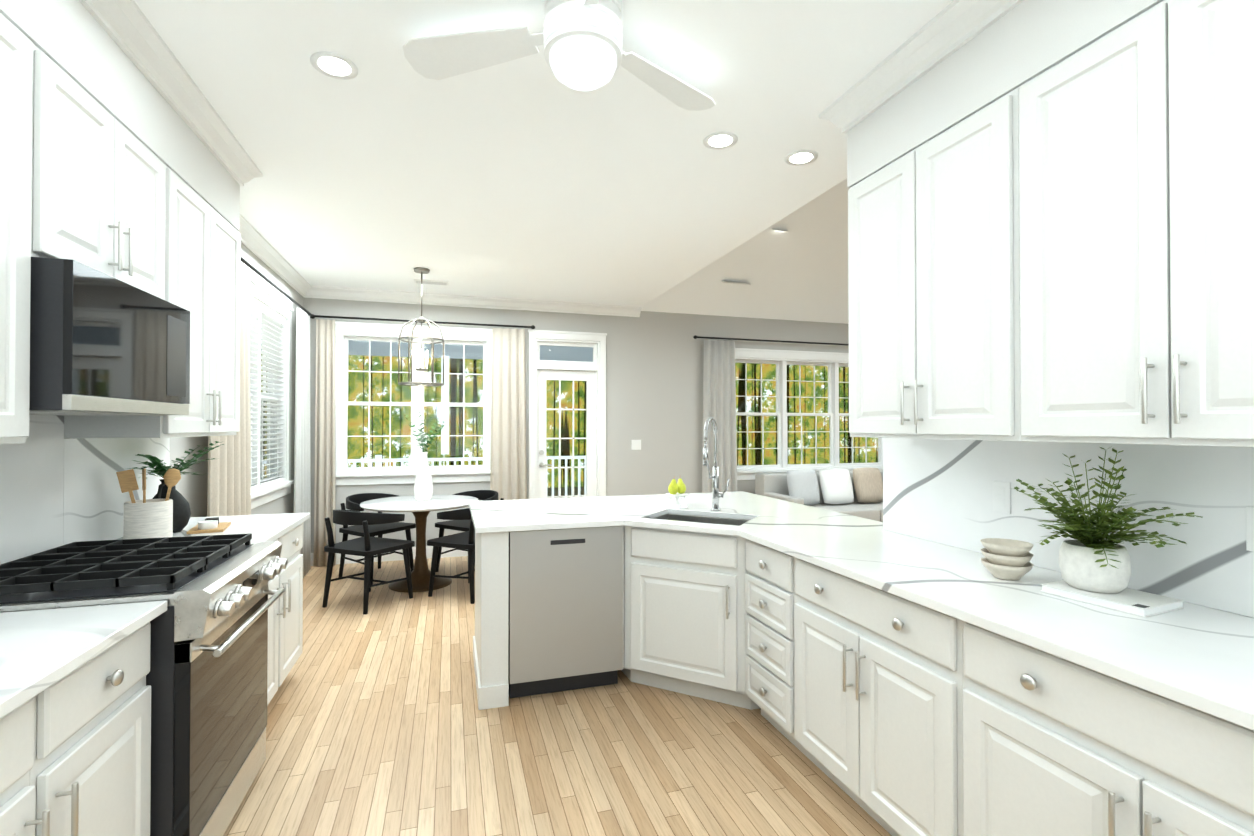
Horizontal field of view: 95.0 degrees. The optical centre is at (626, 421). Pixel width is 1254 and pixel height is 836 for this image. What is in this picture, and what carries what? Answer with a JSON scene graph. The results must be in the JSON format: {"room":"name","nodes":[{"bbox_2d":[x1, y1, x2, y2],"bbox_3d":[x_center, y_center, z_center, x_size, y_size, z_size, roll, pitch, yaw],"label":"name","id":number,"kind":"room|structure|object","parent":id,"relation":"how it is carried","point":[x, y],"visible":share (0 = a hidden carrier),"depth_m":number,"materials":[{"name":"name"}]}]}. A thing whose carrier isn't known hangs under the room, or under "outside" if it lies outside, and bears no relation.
{"room":"dining room and kitchen","nodes":[
{"label":"dining room and kitchen","id":0,"kind":"room"},
{"bbox_2d":[29,243,308,516],"bbox_3d":[-2.087,-1.070,1.730,0.180,5.000,8.550,0,-1,-17],"label":"wall","id":1,"kind":"structure","parent":0,"point":[193,488],"depth_m":4.32,"materials":[{"name":"grey paint"}]},
{"bbox_2d":[0,13,32,443],"bbox_3d":[-1.670,-0.500,1.156,0.340,1.110,0.778,0,-1,-17],"label":"upper cabinet","id":2,"kind":"object","parent":1,"relation":"attached to","point":[16,55],"visible":1,"depth_m":1.48,"materials":[{"name":"white paint"}]},
{"bbox_2d":[0,415,169,564],"bbox_3d":[-1.707,0.234,0.710,0.012,0.542,4.860,0,-1,-17],"label":"backsplash","id":3,"kind":"structure","parent":1,"relation":"attached to","point":[57,489],"depth_m":2.20,"materials":[{"name":"stone"}]},
{"bbox_2d":[31,43,165,299],"bbox_3d":[-1.879,-0.751,1.901,0.378,0.595,0.760,0,-1,-17],"label":"upper cabinet","id":4,"kind":"object","parent":1,"relation":"attached to","point":[98,186],"visible":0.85,"depth_m":1.82,"materials":[{"name":"white paint"}]},
{"bbox_2d":[29,257,189,415],"bbox_3d":[-1.857,-0.238,1.903,0.422,0.424,0.756,0,-1,-17],"label":"microwave","id":5,"kind":"object","parent":4,"relation":"attached to","point":[102,344],"visible":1,"depth_m":1.74,"materials":[{"name":"black glass"}]},
{"bbox_2d":[61,166,240,438],"bbox_3d":[-2.117,-0.487,2.674,0.378,1.110,0.857,0,-1,-17],"label":"upper cabinet","id":6,"kind":"object","parent":1,"relation":"attached to","point":[202,259],"visible":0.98,"depth_m":2.62,"materials":[{"name":"white paint"}]},
{"bbox_2d":[79,0,262,186],"bbox_3d":[-1.383,-1.363,0.863,0.115,0.108,4.935,0,-1,-17],"label":"crown molding","id":7,"kind":"structure","parent":1,"relation":"attached to","point":[124,21],"depth_m":2.25,"materials":[{"name":"white paint"}]},
{"bbox_2d":[250,277,293,508],"bbox_3d":[-2.946,-0.201,4.555,0.205,1.708,1.640,0,-1,-17],"label":"window","id":8,"kind":"structure","parent":1,"relation":"in","point":[260,294],"depth_m":4.98,"materials":[{"name":"white paint"}]},
{"bbox_2d":[250,299,284,488],"bbox_3d":[-2.930,-0.204,4.560,0.054,1.432,1.358,0,-1,-17],"label":"window blind","id":9,"kind":"object","parent":8,"relation":"attached to","point":[272,324],"visible":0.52,"depth_m":4.79,"materials":[{"name":"white plastic"}]},
{"bbox_2d":[238,214,310,297],"bbox_3d":[-2.806,-1.332,4.414,0.085,0.108,2.860,0,-1,-17],"label":"crown molding","id":10,"kind":"structure","parent":1,"relation":"attached to","point":[251,238],"depth_m":4.64,"materials":[{"name":"white paint"}]},
{"bbox_2d":[241,257,314,318],"bbox_3d":[-2.780,-1.075,4.525,0.044,0.044,2.736,0,-1,-17],"label":"curtain rod","id":11,"kind":"object","parent":1,"relation":"attached to","point":[249,265],"visible":0.4,"depth_m":4.51,"materials":[{"name":"black metal"}]},
{"bbox_2d":[207,263,250,516],"bbox_3d":[-2.508,0.191,3.636,0.071,2.488,0.722,0,-1,-17],"label":"curtain","id":12,"kind":"object","parent":11,"relation":"hanging from","point":[229,482],"visible":0.35,"depth_m":3.73,"materials":[{"name":"fabric"}]},
{"bbox_2d":[294,307,310,577],"bbox_3d":[-3.058,0.206,5.423,0.067,2.488,0.542,0,-1,-17],"label":"curtain","id":13,"kind":"object","parent":11,"relation":"hanging from","point":[302,495],"visible":0.92,"depth_m":5.35,"materials":[{"name":"beige fabric"}]},
{"bbox_2d":[308,314,534,328],"bbox_3d":[-2.121,-1.062,6.108,2.286,0.044,0.044,0,-1,-17],"label":"curtain rod","id":14,"kind":"object","parent":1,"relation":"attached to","point":[400,320],"visible":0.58,"depth_m":6.09,"materials":[{"name":"black metal"}]},
{"bbox_2d":[313,319,335,566],"bbox_3d":[-3.051,0.210,5.808,0.203,2.488,0.065,0,-1,-17],"label":"curtain","id":15,"kind":"object","parent":14,"relation":"hanging from","point":[324,492],"visible":0.92,"depth_m":5.80,"materials":[{"name":"fabric"}]},
{"bbox_2d":[490,328,526,499],"bbox_3d":[-1.307,0.214,6.347,0.413,2.488,0.070,0,-1,-17],"label":"curtain","id":16,"kind":"object","parent":14,"relation":"hanging from","point":[508,478],"visible":0.75,"depth_m":6.34,"materials":[{"name":"fabric"}]},
{"bbox_2d":[309,298,624,552],"bbox_3d":[1.250,-1.021,7.327,9.850,5.000,0.150,0,-1,-17],"label":"wall","id":17,"kind":"structure","parent":0,"point":[614,326],"depth_m":6.34,"materials":[{"name":"grey paint"}]},
{"bbox_2d":[311,546,467,565],"bbox_3d":[-2.188,1.404,6.162,2.245,0.130,0.015,0,-1,-17],"label":"baseboard","id":18,"kind":"structure","parent":17,"relation":"attached to","point":[429,551],"depth_m":6.08,"materials":[{"name":"white paint"}]},
{"bbox_2d":[335,321,491,484],"bbox_3d":[-2.265,-0.187,6.211,1.710,1.688,0.205,0,-1,-17],"label":"nook window","id":19,"kind":"structure","parent":17,"relation":"in","point":[345,332],"depth_m":6.18,"materials":[{"name":"white paint"}]},
{"bbox_2d":[311,286,641,316],"bbox_3d":[-1.560,-1.316,6.344,3.600,0.108,0.085,0,-1,-17],"label":"crown molding","id":20,"kind":"structure","parent":17,"relation":"attached to","point":[323,292],"depth_m":6.29,"materials":[{"name":"white paint"}]},
{"bbox_2d":[528,329,606,498],"bbox_3d":[-0.700,0.216,6.700,0.920,2.514,0.182,0,-1,-17],"label":"french door","id":21,"kind":"structure","parent":17,"relation":"in","point":[590,373],"depth_m":6.70,"materials":[{"name":"white paint"}]},
{"bbox_2d":[134,0,953,323],"bbox_3d":[2.535,-2.400,3.158,9.550,2.064,8.600,0,-1,-17],"label":"ceiling","id":22,"kind":"structure","parent":0,"point":[388,168],"depth_m":2.96,"materials":[{"name":"white paint"}]},
{"bbox_2d":[0,0,239,230],"bbox_3d":[-1.554,-1.239,0.765,0.328,0.357,4.850,0,-1,-17],"label":"soffit","id":23,"kind":"object","parent":22,"relation":"attached to","point":[74,41],"depth_m":2.01,"materials":[{"name":"white paint"}]},
{"bbox_2d":[310,52,357,79],"bbox_3d":[-1.153,-1.402,2.266,0.170,0.005,0.170,0,-1,-17],"label":"recessed light","id":24,"kind":"object","parent":22,"relation":"in","point":[333,65],"visible":1,"depth_m":2.26,"materials":[{"name":"white paint"}]},
{"bbox_2d":[398,267,443,386],"bbox_3d":[-1.856,-0.855,5.194,0.394,1.047,0.394,0,-1,-17],"label":"pendant lantern","id":25,"kind":"object","parent":22,"relation":"hanging from","point":[421,271],"visible":1,"depth_m":5.15,"materials":[{"name":"silver metal"}]},
{"bbox_2d":[414,279,448,284],"bbox_3d":[-1.918,-1.367,5.639,0.320,0.015,0.120,0,-1,-17],"label":"ceiling vent","id":26,"kind":"object","parent":22,"relation":"in","point":[435,282],"visible":1,"depth_m":5.62,"materials":[{"name":"white metal"}]},
{"bbox_2d":[403,0,715,110],"bbox_3d":[-0.098,-1.268,1.791,1.185,0.280,1.066,0,-1,-17],"label":"ceiling fan","id":27,"kind":"object","parent":22,"relation":"hanging from","point":[580,41],"visible":1,"depth_m":1.95,"materials":[{"name":"paint"}]},
{"bbox_2d":[703,132,737,148],"bbox_3d":[0.465,-1.396,2.857,0.170,0.005,0.170,0,-1,-17],"label":"recessed light","id":28,"kind":"object","parent":22,"relation":"in","point":[720,140],"visible":1,"depth_m":2.85,"materials":[{"name":"white paint"}]},
{"bbox_2d":[721,280,750,284],"bbox_3d":[1.234,-1.610,6.619,0.340,0.083,0.169,0,-1,-17],"label":"ceiling vent","id":29,"kind":"object","parent":22,"relation":"in","point":[735,282],"visible":0.6,"depth_m":6.55,"materials":[{"name":"white metal"}]},
{"bbox_2d":[785,150,817,165],"bbox_3d":[0.921,-1.395,3.039,0.170,0.005,0.170,0,-1,-17],"label":"recessed light","id":30,"kind":"object","parent":22,"relation":"in","point":[800,157],"visible":1,"depth_m":3.03,"materials":[{"name":"white paint"}]},
{"bbox_2d":[847,0,1162,187],"bbox_3d":[1.639,-1.237,0.989,0.328,0.357,3.400,0,-1,-17],"label":"soffit","id":31,"kind":"object","parent":22,"relation":"attached to","point":[1021,43],"depth_m":1.91,"materials":[{"name":"white paint"}]},
{"bbox_2d":[223,556,891,835],"bbox_3d":[2.535,1.492,3.124,9.850,0.100,8.900,0,-1,-17],"label":"floor","id":32,"kind":"structure","parent":0,"point":[379,723],"depth_m":2.50,"materials":[{"name":"brown wood"}]},
{"bbox_2d":[0,622,150,835],"bbox_3d":[-1.511,0.983,1.102,0.620,0.884,0.946,0,-1,-17],"label":"base cabinet","id":33,"kind":"object","parent":32,"relation":"on","point":[75,752],"visible":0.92,"depth_m":1.31,"materials":[{"name":"white paint"}]},
{"bbox_2d":[0,600,166,718],"bbox_3d":[-1.161,0.515,0.021,0.650,0.030,3.227,0,-1,-17],"label":"countertop","id":34,"kind":"structure","parent":33,"relation":"on","point":[41,650],"depth_m":1.36,"materials":[{"name":"stone"}]},
{"bbox_2d":[0,533,287,835],"bbox_3d":[-1.673,0.943,1.949,0.772,0.978,0.756,0,-1,-17],"label":"steel gas range","id":35,"kind":"object","parent":32,"relation":"on","point":[206,677],"visible":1,"depth_m":1.79,"materials":[{"name":"silver metal"}]},
{"bbox_2d":[267,523,302,705],"bbox_3d":[-2.002,0.997,2.765,0.658,0.884,0.986,0,-1,-17],"label":"base cabinet","id":36,"kind":"object","parent":32,"relation":"on","point":[285,628],"visible":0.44,"depth_m":2.97,"materials":[{"name":"white paint"}]},
{"bbox_2d":[115,513,309,543],"bbox_3d":[-2.009,0.539,2.777,0.650,0.030,1.007,0,-1,-17],"label":"countertop","id":37,"kind":"structure","parent":36,"relation":"on","point":[266,527],"depth_m":2.94,"materials":[{"name":"stone"}]},
{"bbox_2d":[116,468,180,538],"bbox_3d":[-2.060,0.360,2.474,0.203,0.321,0.164,0,-1,-17],"label":"utensil crock","id":38,"kind":"object","parent":37,"relation":"on","point":[147,518],"visible":0.85,"depth_m":2.43,"materials":[{"name":"white ceramic"}]},
{"bbox_2d":[127,441,223,532],"bbox_3d":[-2.135,0.310,2.743,0.346,0.425,0.409,0,-1,-17],"label":"vase","id":39,"kind":"object","parent":37,"relation":"on","point":[181,512],"visible":0.67,"depth_m":2.71,"materials":[{"name":"ceramic"}]},
{"bbox_2d":[187,517,230,533],"bbox_3d":[-2.035,0.501,2.804,0.140,0.045,0.240,0,-1,-27],"label":"cutting board","id":40,"kind":"object","parent":37,"relation":"on","point":[210,525],"visible":1,"depth_m":2.74,"materials":[{"name":"brown wood"}]},
{"bbox_2d":[322,510,414,613],"bbox_3d":[-2.075,1.072,4.647,0.676,0.768,0.672,0,-1,-17],"label":"dining chair","id":41,"kind":"object","parent":32,"relation":"on","point":[367,546],"visible":1,"depth_m":4.50,"materials":[{"name":"black wood"}]},
{"bbox_2d":[338,493,415,584],"bbox_3d":[-2.363,1.079,5.445,0.676,0.768,0.676,0,-1,-17],"label":"dining chair","id":42,"kind":"object","parent":32,"relation":"on","point":[354,501],"visible":0.5,"depth_m":5.39,"materials":[{"name":"black wood"}]},
{"bbox_2d":[360,495,477,591],"bbox_3d":[-1.856,1.087,5.177,1.000,0.744,1.000,0,-1,-17],"label":"table","id":43,"kind":"object","parent":32,"relation":"on","point":[421,571],"visible":0.88,"depth_m":5.10,"materials":[{"name":"stone"}]},
{"bbox_2d":[403,411,445,500],"bbox_3d":[-1.833,0.306,5.224,0.388,0.818,0.407,0,-1,-17],"label":"vase","id":44,"kind":"object","parent":43,"relation":"on","point":[423,488],"visible":1,"depth_m":5.16,"materials":[{"name":"ceramic"}]},
{"bbox_2d":[427,508,474,603],"bbox_3d":[-1.349,1.075,4.909,0.676,0.768,0.676,0,-1,-17],"label":"dining chair","id":45,"kind":"object","parent":32,"relation":"on","point":[464,540],"visible":0.46,"depth_m":4.66,"materials":[{"name":"black wood"}]},
{"bbox_2d":[435,490,503,571],"bbox_3d":[-1.541,1.081,5.657,0.672,0.768,0.676,0,-1,-17],"label":"dining chair","id":46,"kind":"object","parent":32,"relation":"on","point":[482,495],"visible":0.33,"depth_m":5.65,"materials":[{"name":"black wood"}]},
{"bbox_2d":[473,526,624,709],"bbox_3d":[0.120,1.004,3.530,2.032,0.884,0.752,0,-1,-17],"label":"panels","id":47,"kind":"object","parent":32,"relation":"on","point":[490,646],"visible":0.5,"depth_m":2.91,"materials":[{"name":"white paint"}]},
{"bbox_2d":[508,526,622,697],"bbox_3d":[-0.398,1.003,3.302,0.605,0.881,0.604,0,-1,-17],"label":"stainless steel dishwasher","id":48,"kind":"object","parent":32,"relation":"on","point":[565,609],"visible":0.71,"depth_m":3.02,"materials":[{"name":"silver metal"}]},
{"bbox_2d":[621,526,759,709],"bbox_3d":[0.498,1.002,3.349,1.108,0.884,1.080,0,-1,-17],"label":"base cabinet","id":49,"kind":"object","parent":32,"relation":"on","point":[684,625],"visible":0.79,"depth_m":2.95,"materials":[{"name":"white paint"}]},
{"bbox_2d":[745,539,788,739],"bbox_3d":[0.939,0.997,2.700,0.650,0.884,0.420,0,-1,-17],"label":"base cabinet","id":50,"kind":"object","parent":32,"relation":"on","point":[765,566],"depth_m":2.60,"materials":[{"name":"white paint"}]},
{"bbox_2d":[469,491,1253,730],"bbox_3d":[0.690,0.529,1.649,2.050,0.030,5.250,0,-1,-17],"label":"countertop","id":51,"kind":"structure","parent":50,"relation":"on","point":[1198,657],"depth_m":1.77,"materials":[{"name":"stone"}]},
{"bbox_2d":[666,476,688,504],"bbox_3d":[0.324,0.439,3.708,0.150,0.184,0.150,0,-1,-17],"label":"fruit stand","id":52,"kind":"object","parent":51,"relation":"on","point":[674,487],"visible":1,"depth_m":3.68,"materials":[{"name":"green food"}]},
{"bbox_2d":[681,496,687,508],"bbox_3d":[0.347,0.490,3.514,0.054,0.080,0.053,0,-1,-17],"label":"soap pump","id":53,"kind":"object","parent":51,"relation":"on","point":[683,506],"visible":1,"depth_m":3.51,"materials":[{"name":"silver metal"}]},
{"bbox_2d":[653,514,749,525],"bbox_3d":[0.410,0.670,3.204,0.584,0.221,0.404,0,-1,28],"label":"sink basin","id":54,"kind":"object","parent":51,"relation":"in","point":[711,520],"visible":0.04,"depth_m":3.40,"materials":[{"name":"silver metal"}]},
{"bbox_2d":[703,417,729,510],"bbox_3d":[0.509,0.250,3.370,0.200,0.557,0.168,0,-1,-17],"label":"pull-down faucet","id":55,"kind":"object","parent":51,"relation":"on","point":[717,495],"visible":1,"depth_m":3.41,"materials":[{"name":"metal"}]},
{"bbox_2d":[980,538,1033,579],"bbox_3d":[1.256,0.458,1.902,0.148,0.116,0.148,0,-1,-17],"label":"stacked bowls","id":56,"kind":"object","parent":51,"relation":"on","point":[1006,559],"visible":1,"depth_m":1.86,"materials":[{"name":"beige ceramic"}]},
{"bbox_2d":[1040,580,1183,616],"bbox_3d":[1.392,0.502,1.661,0.190,0.022,0.260,0,-1,-23],"label":"book","id":57,"kind":"object","parent":51,"relation":"on","point":[1136,602],"visible":0.81,"depth_m":1.60,"materials":[{"name":"white paper"}]},
{"bbox_2d":[1014,446,1202,592],"bbox_3d":[1.364,0.281,1.696,0.372,0.419,0.447,0,-1,-17],"label":"fern plant","id":58,"kind":"object","parent":57,"relation":"on","point":[1093,559],"visible":1,"depth_m":1.66,"materials":[{"name":"green plant"}]},
{"bbox_2d":[755,470,882,521],"bbox_3d":[2.814,1.056,7.069,2.300,0.839,0.870,0,-1,-17],"label":"sofa","id":59,"kind":"object","parent":32,"relation":"on","point":[773,485],"visible":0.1,"depth_m":6.96,"materials":[{"name":"fabric"}]},
{"bbox_2d":[787,469,819,505],"bbox_3d":[2.116,0.785,6.893,0.439,0.427,0.207,0,-1,-17],"label":"pillow","id":60,"kind":"object","parent":59,"relation":"on","point":[803,484],"visible":0.9,"depth_m":6.83,"materials":[{"name":"white fabric"}]},
{"bbox_2d":[819,468,853,503],"bbox_3d":[2.565,0.786,7.031,0.439,0.423,0.214,0,-1,-17],"label":"pillow","id":61,"kind":"object","parent":59,"relation":"on","point":[836,486],"visible":1,"depth_m":6.96,"materials":[{"name":"white fabric"}]},
{"bbox_2d":[853,467,882,502],"bbox_3d":[3.014,0.788,7.169,0.439,0.427,0.207,0,-1,-17],"label":"pillow","id":62,"kind":"object","parent":59,"relation":"on","point":[868,484],"visible":0.96,"depth_m":7.09,"materials":[{"name":"beige fabric"}]},
{"bbox_2d":[785,554,948,835],"bbox_3d":[1.121,0.991,2.107,0.650,0.884,0.820,0,-1,-17],"label":"base cabinet","id":63,"kind":"object","parent":32,"relation":"on","point":[892,714],"depth_m":1.95,"materials":[{"name":"white paint"}]},
{"bbox_2d":[949,616,1253,835],"bbox_3d":[1.374,0.984,1.285,0.650,0.884,0.900,0,-1,-17],"label":"base cabinet","id":64,"kind":"object","parent":32,"relation":"on","point":[1041,743],"depth_m":1.32,"materials":[{"name":"white paint"}]},
{"bbox_2d":[625,311,848,495],"bbox_3d":[1.339,-1.061,2.783,0.150,5.000,8.550,0,-1,-17],"label":"wall","id":65,"kind":"structure","parent":0,"point":[655,361],"depth_m":7.04,"materials":[{"name":"grey paint"}]},
{"bbox_2d":[631,440,640,449],"bbox_3d":[0.112,0.275,6.882,0.120,0.120,0.010,0,-1,-17],"label":"switch plate","id":66,"kind":"object","parent":65,"relation":"attached to","point":[635,444],"visible":1,"depth_m":6.88,"materials":[{"name":"white plastic"}]},
{"bbox_2d":[693,335,848,345],"bbox_3d":[2.501,-1.029,7.529,3.536,0.044,0.044,0,-1,-17],"label":"curtain rod","id":67,"kind":"object","parent":65,"relation":"attached to","point":[695,337],"visible":0.62,"depth_m":7.31,"materials":[{"name":"black metal"}]},
{"bbox_2d":[702,340,736,492],"bbox_3d":[1.145,0.231,7.100,0.482,2.468,0.067,0,-1,-17],"label":"curtain","id":68,"kind":"object","parent":67,"relation":"hanging from","point":[719,389],"visible":0.65,"depth_m":7.11,"materials":[{"name":"beige fabric"}]},
{"bbox_2d":[735,348,882,479],"bbox_3d":[2.438,-0.094,7.656,2.610,1.668,0.205,0,-1,-17],"label":"living room window","id":69,"kind":"structure","parent":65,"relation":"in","point":[783,359],"depth_m":7.57,"materials":[{"name":"white paint"}]},
{"bbox_2d":[819,0,1023,133],"bbox_3d":[1.430,-1.363,0.970,0.085,0.108,3.485,0,-1,-17],"label":"crown molding","id":70,"kind":"structure","parent":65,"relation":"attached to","point":[921,52],"depth_m":2.12,"materials":[{"name":"white paint"}]},
{"bbox_2d":[1004,0,1253,446],"bbox_3d":[1.487,-0.497,1.458,0.340,1.110,0.800,0,-1,-17],"label":"upper cabinet","id":71,"kind":"object","parent":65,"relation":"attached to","point":[1062,251],"depth_m":1.47,"materials":[{"name":"white paint"}]},
{"bbox_2d":[848,96,1007,440],"bbox_3d":[1.252,-0.491,2.223,0.340,1.110,0.800,0,-1,-17],"label":"upper cabinet","id":72,"kind":"object","parent":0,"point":[928,230],"depth_m":2.09,"materials":[{"name":"white paint"}]},
{"bbox_2d":[883,438,1253,617],"bbox_3d":[1.769,0.283,1.094,0.012,0.452,3.550,0,-1,-17],"label":"backsplash","id":73,"kind":"structure","parent":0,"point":[938,490],"depth_m":1.84,"materials":[{"name":"stone"}]},
{"bbox_2d":[992,481,1010,513],"bbox_3d":[1.423,0.287,2.185,0.007,0.115,0.072,0,-1,-17],"label":"electrical outlet plate","id":74,"kind":"object","parent":73,"relation":"attached to","point":[1001,493],"depth_m":2.18,"materials":[{"name":"white plastic"}]},
{"bbox_2d":[1246,507,1253,550],"bbox_3d":[1.641,0.280,1.478,0.007,0.115,0.072,0,-1,-17],"label":"electrical outlet plate","id":75,"kind":"object","parent":73,"relation":"attached to","point":[1249,510],"depth_m":1.50,"materials":[{"name":"white plastic"}]},
{"label":"outside","id":76,"kind":"structure","parent":0,"visible":0},
{"bbox_2d":[261,339,592,453],"bbox_3d":[-2.491,-0.360,8.003,6.400,1.750,3.348,0,-1,-17],"label":"porch roof","id":77,"kind":"structure","parent":76,"point":[450,351],"depth_m":8.86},
{"bbox_2d":[547,487,583,497],"bbox_3d":[-0.605,2.105,9.162,64.000,0.020,42.000,0,-1,-17],"label":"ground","id":78,"kind":"structure","parent":76,"point":[549,493],"depth_m":17.90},
{"bbox_3d":[-2.469,1.599,7.914,6.100,0.170,3.198,0,-1,-17],"label":"deck","id":79,"kind":"object","parent":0,"visible":0},
{"bbox_2d":[263,455,585,498],"bbox_3d":[-2.931,1.027,9.344,6.145,1.000,0.093,0,-1,-17],"label":"deck railing","id":80,"kind":"object","parent":79,"relation":"on","point":[386,461],"depth_m":9.40,"materials":[{"name":"white wood"}]},
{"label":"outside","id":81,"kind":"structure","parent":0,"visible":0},
{"bbox_2d":[261,354,877,487],"bbox_3d":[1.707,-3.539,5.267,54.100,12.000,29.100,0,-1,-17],"label":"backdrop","id":82,"kind":"structure","parent":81,"point":[378,426],"depth_m":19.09,"materials":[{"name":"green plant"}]}
]}

